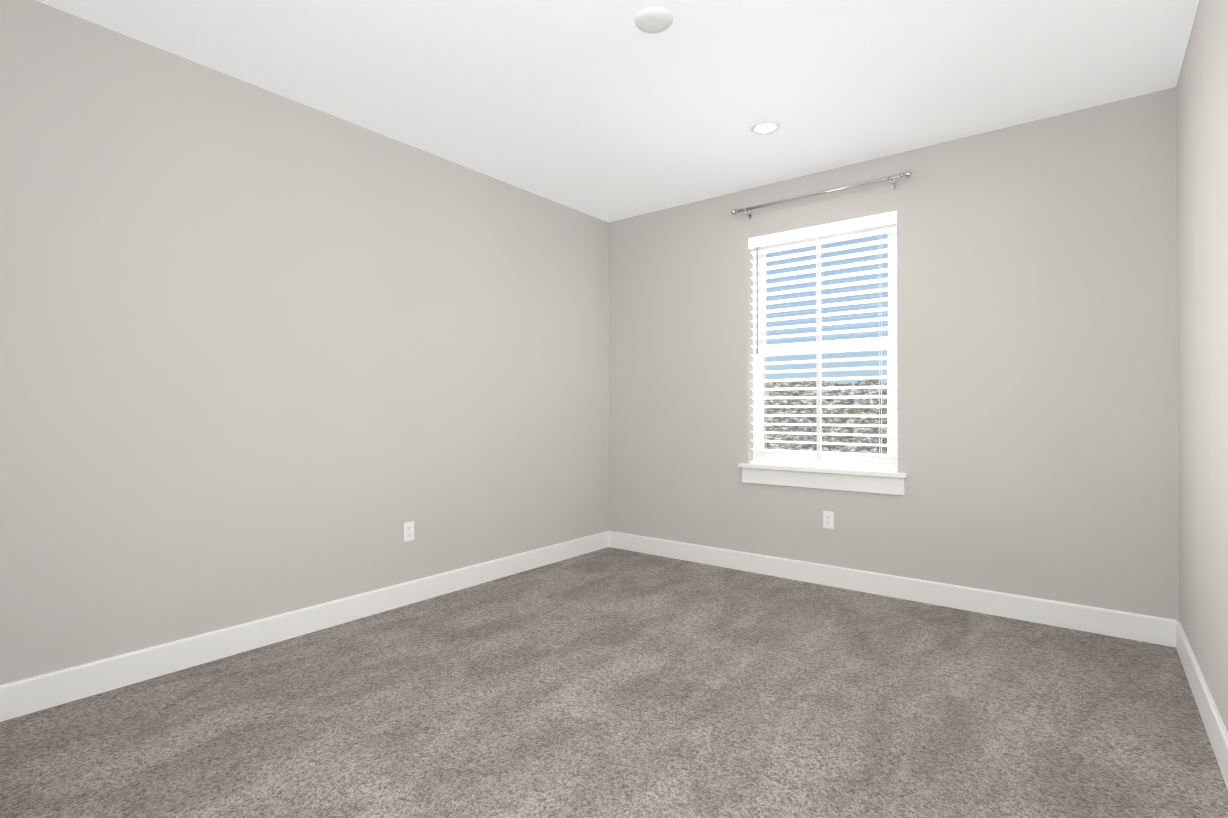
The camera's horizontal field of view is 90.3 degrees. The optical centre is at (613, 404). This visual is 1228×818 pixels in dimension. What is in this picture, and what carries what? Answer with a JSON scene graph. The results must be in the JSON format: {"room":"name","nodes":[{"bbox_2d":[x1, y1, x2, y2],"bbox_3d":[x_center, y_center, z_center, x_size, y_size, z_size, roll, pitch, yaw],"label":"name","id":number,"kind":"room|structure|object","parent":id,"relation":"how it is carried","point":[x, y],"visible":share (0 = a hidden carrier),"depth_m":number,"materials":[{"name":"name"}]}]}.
{"room":"empty bedroom","nodes":[
{"label":"empty bedroom","id":0,"kind":"room"},
{"bbox_2d":[0,0,608,684],"bbox_3d":[-1.481,-0.184,3.442,0.150,2.740,4.780,0,-1,38],"label":"wall","id":1,"kind":"structure","parent":0,"point":[264,354],"depth_m":2.95,"materials":[{"name":"beige paint"}]},
{"bbox_2d":[0,531,608,721],"bbox_3d":[-1.416,1.120,3.382,0.015,0.132,4.480,0,-1,38],"label":"baseboard","id":2,"kind":"structure","parent":1,"relation":"attached to","point":[22,697],"depth_m":2.93,"materials":[{"name":"white wood"}]},
{"bbox_2d":[403,521,413,541],"bbox_3d":[-1.222,0.757,3.640,0.008,0.114,0.070,0,-1,38],"label":"electrical outlet","id":3,"kind":"object","parent":1,"relation":"attached to","point":[408,531],"visible":1,"depth_m":3.64,"materials":[{"name":"white plastic"}]},
{"bbox_2d":[0,547,1227,817],"bbox_3d":[-0.021,1.238,2.296,3.850,0.120,4.780,0,-1,38],"label":"floor","id":4,"kind":"structure","parent":0,"point":[610,683],"depth_m":2.29,"materials":[{"name":"carpet"}]},
{"bbox_2d":[36,0,1198,221],"bbox_3d":[-0.021,-1.622,2.316,3.850,0.120,4.780,0,-1,38],"label":"ceiling","id":5,"kind":"structure","parent":0,"point":[606,110],"depth_m":2.87,"materials":[{"name":"white paint"}]},
{"bbox_2d":[635,7,672,32],"bbox_3d":[0.162,-1.550,2.477,0.156,0.020,0.156,0,-1,38],"label":"smoke detector","id":6,"kind":"object","parent":5,"relation":"attached to","point":[654,20],"visible":1,"depth_m":2.45,"materials":[{"name":"white plastic"}]},
{"bbox_2d":[750,121,779,134],"bbox_3d":[0.849,-1.550,3.425,0.164,0.008,0.164,0,-1,38],"label":"recessed light","id":7,"kind":"object","parent":5,"relation":"in","point":[764,127],"visible":1,"depth_m":3.42,"materials":[{"name":"white plastic"}]},
{"bbox_2d":[609,87,1179,619],"bbox_3d":[1.401,-0.179,4.133,3.550,2.740,0.150,0,-1,38],"label":"wall","id":8,"kind":"structure","parent":0,"point":[1037,333],"depth_m":3.51,"materials":[{"name":"beige paint"}]},
{"bbox_2d":[731,170,911,218],"bbox_3d":[1.328,-1.367,4.043,1.193,0.070,0.094,0,-1,38],"label":"curtain rod","id":9,"kind":"object","parent":8,"relation":"attached to","point":[907,174],"visible":1,"depth_m":3.95,"materials":[{"name":"silver metal"}]},
{"bbox_2d":[738,463,906,495],"bbox_3d":[1.386,0.490,4.109,1.110,0.138,0.198,0,-1,38],"label":"window sill","id":10,"kind":"structure","parent":8,"relation":"attached to","point":[875,481],"depth_m":4.01,"materials":[{"name":"white wood"}]},
{"bbox_2d":[752,223,897,467],"bbox_3d":[1.424,-0.389,4.164,1.000,1.620,0.070,0,-1,38],"label":"window unit","id":11,"kind":"structure","parent":8,"relation":"in","point":[853,460],"depth_m":4.12,"materials":[{"name":"white plastic"}]},
{"bbox_2d":[748,211,897,471],"bbox_3d":[1.375,-0.389,4.101,0.992,1.616,0.064,0,-1,38],"label":"window blind","id":12,"kind":"object","parent":11,"relation":"attached to","point":[854,224],"visible":0.85,"depth_m":4.08,"materials":[{"name":"white plastic"}]},
{"bbox_2d":[823,511,833,528],"bbox_3d":[1.411,0.760,4.018,0.070,0.114,0.008,0,-1,38],"label":"electrical outlet","id":13,"kind":"object","parent":8,"relation":"attached to","point":[828,519],"visible":1,"depth_m":4.02,"materials":[{"name":"white plastic"}]},
{"bbox_2d":[609,531,1176,646],"bbox_3d":[1.350,1.124,4.059,3.550,0.132,0.015,0,-1,38],"label":"baseboard","id":14,"kind":"structure","parent":8,"relation":"attached to","point":[1136,626],"depth_m":3.64,"materials":[{"name":"white wood"}]},
{"bbox_2d":[1176,0,1227,731],"bbox_3d":[1.439,-0.200,1.170,0.150,2.740,4.780,0,-1,38],"label":"wall","id":15,"kind":"structure","parent":0,"point":[1202,176],"depth_m":2.29,"materials":[{"name":"beige paint"}]},
{"bbox_2d":[1176,620,1227,789],"bbox_3d":[1.373,1.104,1.211,0.015,0.132,4.480,0,-1,38],"label":"baseboard","id":16,"kind":"structure","parent":15,"relation":"attached to","point":[1216,730],"depth_m":2.23,"materials":[{"name":"white wood"}]}
]}

